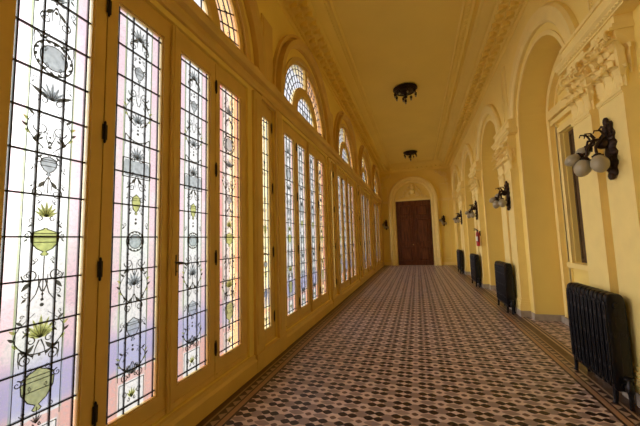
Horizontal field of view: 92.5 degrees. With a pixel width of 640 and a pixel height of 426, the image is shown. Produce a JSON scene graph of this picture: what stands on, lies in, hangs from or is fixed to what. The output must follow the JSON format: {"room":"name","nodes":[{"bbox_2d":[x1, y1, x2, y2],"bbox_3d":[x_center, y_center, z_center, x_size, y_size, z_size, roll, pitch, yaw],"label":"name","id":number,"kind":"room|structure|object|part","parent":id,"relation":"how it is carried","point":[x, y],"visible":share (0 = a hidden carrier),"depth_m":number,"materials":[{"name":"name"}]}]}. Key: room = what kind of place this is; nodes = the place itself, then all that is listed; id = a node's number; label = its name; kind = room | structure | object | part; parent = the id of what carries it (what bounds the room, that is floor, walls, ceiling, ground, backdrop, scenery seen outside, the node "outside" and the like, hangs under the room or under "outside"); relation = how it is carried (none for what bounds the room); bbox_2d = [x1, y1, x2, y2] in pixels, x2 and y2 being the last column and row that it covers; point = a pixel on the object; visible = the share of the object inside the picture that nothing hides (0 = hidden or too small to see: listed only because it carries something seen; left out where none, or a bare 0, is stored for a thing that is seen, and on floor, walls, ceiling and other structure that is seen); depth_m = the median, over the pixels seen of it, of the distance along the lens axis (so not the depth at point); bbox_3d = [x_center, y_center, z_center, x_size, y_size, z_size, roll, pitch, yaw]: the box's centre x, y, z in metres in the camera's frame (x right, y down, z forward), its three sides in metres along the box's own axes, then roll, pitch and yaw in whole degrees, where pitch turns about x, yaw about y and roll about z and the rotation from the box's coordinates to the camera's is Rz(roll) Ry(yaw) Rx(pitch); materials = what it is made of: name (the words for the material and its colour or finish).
{"room":"ornate corridor","nodes":[
{"label":"ornate corridor","id":0,"kind":"room"},
{"bbox_2d":[145,0,382,425],"bbox_3d":[0.246,-0.548,7.621,0.260,5.430,21.250,-3,-5,17],"label":"wall","id":1,"kind":"structure","parent":0,"point":[271,10],"depth_m":3.79,"materials":[{"name":"yellow paint"}]},
{"bbox_2d":[0,0,246,425],"bbox_3d":[-1.236,-0.038,2.506,0.143,3.180,2.350,-3,-5,17],"label":"window","id":2,"kind":"structure","parent":1,"relation":"in","point":[90,356],"depth_m":2.10,"materials":[{"name":"paint"}]},
{"bbox_3d":[-1.155,0.428,2.520,0.048,0.170,0.127,-3,-5,17],"label":"handle","id":3,"kind":"part","parent":2,"relation":"part of","materials":[{"name":"brown metal"}]},
{"bbox_2d":[200,0,244,53],"bbox_3d":[-1.314,-2.479,2.726,0.085,1.205,2.300,-3,-5,17],"label":"window","id":4,"kind":"structure","parent":1,"relation":"in","point":[209,7],"depth_m":3.53,"materials":[{"name":"paint"}]},
{"bbox_2d":[262,103,275,343],"bbox_3d":[-0.727,0.091,4.107,0.143,3.180,0.430,-3,-5,17],"label":"window","id":5,"kind":"structure","parent":1,"relation":"in","point":[270,334],"depth_m":4.19,"materials":[{"name":"paint"}]},
{"bbox_2d":[155,0,383,425],"bbox_3d":[0.423,-0.453,7.557,0.145,5.220,20.650,-3,-5,17],"label":"trim","id":6,"kind":"structure","parent":1,"relation":"attached to","point":[266,76],"depth_m":4.20,"materials":[{"name":"paint"}]},
{"bbox_2d":[284,62,323,137],"bbox_3d":[-0.297,-2.222,5.928,0.085,1.205,2.300,-3,-5,17],"label":"window","id":7,"kind":"structure","parent":1,"relation":"in","point":[300,93],"depth_m":5.91,"materials":[{"name":"paint"}]},
{"bbox_2d":[283,121,328,329],"bbox_3d":[-0.219,0.219,5.708,0.143,3.180,2.350,-3,-5,17],"label":"window","id":8,"kind":"structure","parent":1,"relation":"in","point":[310,211],"depth_m":5.55,"materials":[{"name":"paint"}]},
{"bbox_2d":[331,163,336,294],"bbox_3d":[0.290,0.347,7.309,0.143,3.180,0.430,-3,-5,17],"label":"window","id":9,"kind":"structure","parent":1,"relation":"in","point":[332,172],"depth_m":7.43,"materials":[{"name":"paint"}]},
{"bbox_2d":[339,126,353,169],"bbox_3d":[0.720,-1.966,9.131,0.085,1.205,2.300,-3,-5,17],"label":"window","id":10,"kind":"structure","parent":1,"relation":"in","point":[344,144],"depth_m":9.22,"materials":[{"name":"paint"}]},
{"bbox_2d":[338,169,357,289],"bbox_3d":[0.799,0.475,8.911,0.143,3.180,2.350,-3,-5,17],"label":"window","id":11,"kind":"structure","parent":1,"relation":"in","point":[346,205],"depth_m":8.83,"materials":[{"name":"paint"}]},
{"bbox_2d":[358,193,361,276],"bbox_3d":[1.307,0.604,10.512,0.143,3.180,0.430,-3,-5,17],"label":"window","id":12,"kind":"structure","parent":1,"relation":"in","point":[358,193],"depth_m":10.66,"materials":[{"name":"paint"}]},
{"bbox_2d":[362,157,368,185],"bbox_3d":[1.738,-1.709,12.334,0.085,1.205,2.300,-3,-5,17],"label":"window","id":13,"kind":"structure","parent":1,"relation":"in","point":[364,167],"depth_m":12.61,"materials":[{"name":"glass"}]},
{"bbox_2d":[361,189,371,274],"bbox_3d":[1.816,0.732,12.113,0.143,3.180,2.350,-3,-5,17],"label":"window","id":14,"kind":"structure","parent":1,"relation":"in","point":[364,196],"depth_m":12.08,"materials":[{"name":"paint"}]},
{"bbox_2d":[374,176,377,194],"bbox_3d":[2.755,-1.453,15.536,0.085,1.205,2.300,-3,-5,17],"label":"window","id":15,"kind":"structure","parent":1,"relation":"in","point":[375,180],"depth_m":15.94,"materials":[{"name":"glass"}]},
{"bbox_2d":[373,199,380,265],"bbox_3d":[2.833,0.989,15.316,0.143,3.180,2.350,-3,-5,17],"label":"window","id":16,"kind":"structure","parent":1,"relation":"in","point":[376,208],"depth_m":15.30,"materials":[{"name":"paint"}]},
{"bbox_2d":[332,0,479,163],"bbox_3d":[2.270,-3.564,7.220,4.800,0.150,21.250,-3,-5,17],"label":"ceiling","id":17,"kind":"structure","parent":0,"point":[391,43],"depth_m":6.97,"materials":[{"name":"paint"}]},
{"bbox_2d":[393,83,416,103],"bbox_3d":[2.314,-3.166,8.295,0.650,0.455,0.650,-3,-5,17],"label":"ceiling lamp","id":18,"kind":"object","parent":17,"relation":"hanging from","point":[405,89],"visible":1,"depth_m":8.21,"materials":[{"name":"brown metal"}]},
{"bbox_2d":[403,150,416,160],"bbox_3d":[4.279,-2.670,14.481,0.650,0.455,0.650,-3,-5,17],"label":"ceiling lamp","id":19,"kind":"object","parent":17,"relation":"hanging from","point":[410,153],"visible":1,"depth_m":14.38,"materials":[{"name":"brown metal"}]},
{"bbox_2d":[196,265,639,425],"bbox_3d":[2.574,2.088,6.670,5.100,0.120,21.250,-3,-5,17],"label":"floor","id":20,"kind":"structure","parent":0,"point":[411,345],"depth_m":3.43,"materials":[{"name":"tile"}]},
{"bbox_2d":[398,265,434,265],"bbox_3d":[5.203,2.829,16.557,1.860,0.012,0.160,-3,-5,17],"label":"threshold","id":21,"kind":"object","parent":20,"relation":"on","point":[398,265],"visible":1,"depth_m":16.48,"materials":[{"name":"brown wood"}]},
{"bbox_2d":[456,249,463,273],"bbox_3d":[5.804,1.993,12.663,0.166,0.950,0.894,-3,-5,17],"label":"radiator","id":22,"kind":"object","parent":20,"relation":"on","point":[460,261],"visible":1,"depth_m":12.36,"materials":[{"name":"black metal"}]},
{"bbox_2d":[470,253,481,287],"bbox_3d":[4.754,1.728,9.356,0.166,0.950,0.894,-3,-5,17],"label":"radiator","id":23,"kind":"object","parent":20,"relation":"on","point":[475,268],"visible":1,"depth_m":9.06,"materials":[{"name":"black metal"}]},
{"bbox_2d":[494,261,515,314],"bbox_3d":[3.758,1.477,6.220,0.166,0.950,0.894,-3,-5,17],"label":"radiator","id":24,"kind":"object","parent":20,"relation":"on","point":[504,279],"visible":1,"depth_m":5.94,"materials":[{"name":"black metal"}]},
{"bbox_2d":[566,282,636,411],"bbox_3d":[2.737,1.220,3.008,0.166,0.950,0.894,-3,-5,17],"label":"radiator","id":25,"kind":"object","parent":20,"relation":"on","point":[598,323],"visible":1,"depth_m":2.82,"materials":[{"name":"black metal"}]},
{"bbox_2d":[379,168,456,264],"bbox_3d":[5.514,0.106,16.918,4.800,5.480,0.300,-3,-5,17],"label":"wall","id":26,"kind":"structure","parent":0,"point":[430,175],"depth_m":16.68,"materials":[{"name":"yellow paint"}]},
{"bbox_2d":[382,220,388,229],"bbox_3d":[3.645,0.660,17.160,0.372,0.588,0.272,0,-5,-13],"label":"wall lamp","id":27,"kind":"object","parent":26,"relation":"attached to","point":[384,225],"visible":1,"depth_m":17.15,"materials":[{"name":"brown metal"}]},
{"bbox_2d":[380,170,447,198],"bbox_3d":[5.155,-1.551,16.976,3.619,1.466,0.207,-3,-5,17],"label":"relief","id":28,"kind":"object","parent":26,"relation":"attached to","point":[411,191],"visible":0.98,"depth_m":16.89,"materials":[{"name":"beige paint"}]},
{"bbox_2d":[396,200,433,264],"bbox_3d":[5.157,1.078,16.725,1.830,3.530,0.125,-3,-5,17],"label":"door","id":29,"kind":"structure","parent":26,"relation":"in","point":[414,222],"depth_m":16.72,"materials":[{"name":"red wood"}]},
{"bbox_3d":[4.700,-0.128,16.968,0.638,0.600,0.043,-3,-5,17],"label":"raised panel","id":30,"kind":"part","parent":29,"relation":"part of","materials":[{"name":"red wood"}]},
{"bbox_3d":[4.732,0.983,16.870,0.638,1.330,0.040,-3,-5,17],"label":"raised panel","id":31,"kind":"part","parent":29,"relation":"part of","materials":[{"name":"red wood"}]},
{"bbox_3d":[4.768,2.242,16.758,0.638,0.800,0.040,-3,-5,17],"label":"raised panel","id":32,"kind":"part","parent":29,"relation":"part of","materials":[{"name":"red wood"}]},
{"bbox_3d":[5.544,-0.175,16.703,0.638,0.600,0.043,-3,-5,17],"label":"raised panel","id":33,"kind":"part","parent":29,"relation":"part of","materials":[{"name":"red wood"}]},
{"bbox_3d":[5.576,0.935,16.606,0.638,1.330,0.040,-3,-5,17],"label":"raised panel","id":34,"kind":"part","parent":29,"relation":"part of","materials":[{"name":"red wood"}]},
{"bbox_3d":[5.612,2.195,16.493,0.638,0.800,0.040,-3,-5,17],"label":"raised panel","id":35,"kind":"part","parent":29,"relation":"part of","materials":[{"name":"red wood"}]},
{"bbox_2d":[382,176,455,265],"bbox_3d":[5.243,0.388,16.724,3.730,4.900,0.210,-3,-5,17],"label":"trim","id":36,"kind":"structure","parent":26,"relation":"attached to","point":[428,185],"depth_m":16.78,"materials":[{"name":"beige paint"}]},
{"bbox_2d":[439,215,446,225],"bbox_3d":[6.529,0.398,16.264,0.372,0.588,0.272,0,-5,-13],"label":"wall lamp","id":37,"kind":"object","parent":26,"relation":"attached to","point":[442,219],"visible":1,"depth_m":16.24,"materials":[{"name":"brown metal"}]},
{"bbox_2d":[450,0,639,314],"bbox_3d":[4.287,-0.776,6.356,0.660,5.430,21.250,-3,-5,17],"label":"wall","id":38,"kind":"structure","parent":0,"point":[532,112],"depth_m":5.48,"materials":[{"name":"yellow paint"}]},
{"bbox_2d":[276,0,528,173],"bbox_3d":[2.095,-3.330,7.257,3.820,0.400,20.650,-3,-5,17],"label":"crown molding","id":39,"kind":"structure","parent":38,"relation":"attached to","point":[316,23],"depth_m":6.94,"materials":[{"name":"paint"}]},
{"bbox_2d":[455,181,469,274],"bbox_3d":[5.838,0.607,12.618,0.290,3.700,1.259,-3,-5,17],"label":"pilaster","id":40,"kind":"object","parent":38,"relation":"attached to","point":[460,187],"visible":1,"depth_m":12.24,"materials":[{"name":"beige paint"}]},
{"bbox_2d":[453,210,461,223],"bbox_3d":[5.644,0.181,12.538,0.272,0.588,0.372,0,-5,-13],"label":"wall lamp","id":41,"kind":"object","parent":40,"relation":"attached to","point":[456,219],"visible":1,"depth_m":12.44,"materials":[{"name":"brown metal"}]},
{"bbox_2d":[468,161,489,287],"bbox_3d":[4.821,0.350,9.416,0.290,3.700,1.259,-3,-5,17],"label":"pilaster","id":42,"kind":"object","parent":38,"relation":"attached to","point":[474,175],"visible":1,"depth_m":9.04,"materials":[{"name":"beige paint"}]},
{"bbox_2d":[465,200,477,219],"bbox_3d":[4.627,-0.075,9.336,0.272,0.588,0.372,0,-5,-13],"label":"wall lamp","id":43,"kind":"object","parent":42,"relation":"attached to","point":[469,213],"visible":1,"depth_m":9.24,"materials":[{"name":"brown metal"}]},
{"bbox_2d":[474,228,480,245],"bbox_3d":[4.625,0.708,8.985,0.155,0.523,0.130,0,-5,-20],"label":"fire extinguisher","id":44,"kind":"object","parent":42,"relation":"attached to","point":[478,234],"visible":1,"depth_m":8.94,"materials":[{"name":"red metal"}]},
{"bbox_2d":[491,118,531,317],"bbox_3d":[3.804,0.094,6.213,0.290,3.700,1.259,-3,-5,17],"label":"pilaster","id":45,"kind":"object","parent":38,"relation":"attached to","point":[505,154],"visible":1,"depth_m":5.87,"materials":[{"name":"beige paint"}]},
{"bbox_2d":[489,181,510,210],"bbox_3d":[3.609,-0.332,6.133,0.272,0.588,0.372,0,-5,-13],"label":"wall lamp","id":46,"kind":"object","parent":45,"relation":"attached to","point":[498,201],"visible":1,"depth_m":6.04,"materials":[{"name":"brown metal"}]},
{"bbox_3d":[3.514,-0.263,6.224,0.137,0.118,0.115,-3,-5,17],"label":"lamp shade","id":47,"kind":"part","parent":46,"relation":"part of","materials":[{"name":"white glass"}]},
{"bbox_3d":[3.541,-0.177,6.145,0.140,0.173,0.138,-3,-5,17],"label":"lamp shade","id":48,"kind":"part","parent":46,"relation":"part of","materials":[{"name":"white glass"}]},
{"bbox_3d":[3.573,-0.195,5.999,0.139,0.173,0.140,-3,-5,17],"label":"lamp shade","id":49,"kind":"part","parent":46,"relation":"part of","materials":[{"name":"white glass"}]},
{"bbox_2d":[470,272,568,325],"bbox_3d":[4.191,1.862,5.949,0.480,0.110,19.100,-3,-5,17],"label":"baseboard","id":50,"kind":"structure","parent":38,"relation":"attached to","point":[538,317],"depth_m":5.29,"materials":[{"name":"grey stone"}]},
{"bbox_2d":[451,0,592,317],"bbox_3d":[4.165,-0.598,6.397,0.555,4.850,20.053,-3,-5,17],"label":"trim","id":51,"kind":"structure","parent":38,"relation":"attached to","point":[558,13],"depth_m":5.14,"materials":[{"name":"beige paint"}]},
{"bbox_2d":[568,129,586,262],"bbox_3d":[3.950,-0.311,4.426,0.060,2.100,0.940,-3,-5,17],"label":"window","id":52,"kind":"structure","parent":38,"relation":"in","point":[571,133],"depth_m":4.80,"materials":[{"name":"grey glass"}]},
{"bbox_2d":[554,0,639,407],"bbox_3d":[2.786,-0.163,3.011,0.290,3.700,1.259,-3,-5,17],"label":"pilaster","id":53,"kind":"object","parent":38,"relation":"attached to","point":[599,63],"visible":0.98,"depth_m":2.83,"materials":[{"name":"beige paint"}]},
{"bbox_2d":[564,117,618,179],"bbox_3d":[2.592,-0.589,2.931,0.272,0.588,0.372,0,-5,-13],"label":"wall lamp","id":54,"kind":"object","parent":53,"relation":"attached to","point":[583,165],"visible":1,"depth_m":2.83,"materials":[{"name":"brown metal"}]},
{"bbox_3d":[2.497,-0.519,3.021,0.137,0.118,0.115,-3,-5,17],"label":"lamp shade","id":55,"kind":"part","parent":54,"relation":"part of","materials":[{"name":"white glass"}]},
{"bbox_3d":[2.523,-0.433,2.942,0.140,0.173,0.138,-3,-5,17],"label":"lamp shade","id":56,"kind":"part","parent":54,"relation":"part of","materials":[{"name":"white glass"}]},
{"bbox_3d":[2.624,-0.597,3.060,0.117,0.117,0.131,-3,-5,17],"label":"lamp shade","id":57,"kind":"part","parent":54,"relation":"part of","materials":[{"name":"white glass"}]},
{"bbox_3d":[2.607,-0.645,2.943,0.217,0.244,0.159,-3,-5,17],"label":"arm","id":58,"kind":"part","parent":54,"relation":"part of","materials":[{"name":"brown metal"}]},
{"bbox_3d":[2.665,-0.685,2.948,0.089,0.166,0.193,1,-6,-25],"label":"arm","id":59,"kind":"part","parent":54,"relation":"part of","materials":[{"name":"brown metal"}]},
{"bbox_3d":[2.597,-0.631,2.916,0.219,0.275,0.105,-3,-5,17],"label":"arm","id":60,"kind":"part","parent":54,"relation":"part of","materials":[{"name":"brown metal"}]},
{"bbox_3d":[2.600,-0.642,2.831,0.174,0.269,0.086,-2,-5,5],"label":"arm","id":61,"kind":"part","parent":54,"relation":"part of","materials":[{"name":"brown metal"}]},
{"bbox_3d":[2.555,-0.452,2.797,0.139,0.173,0.140,-3,-5,17],"label":"lamp shade","id":62,"kind":"part","parent":54,"relation":"part of","materials":[{"name":"white glass"}]}
]}

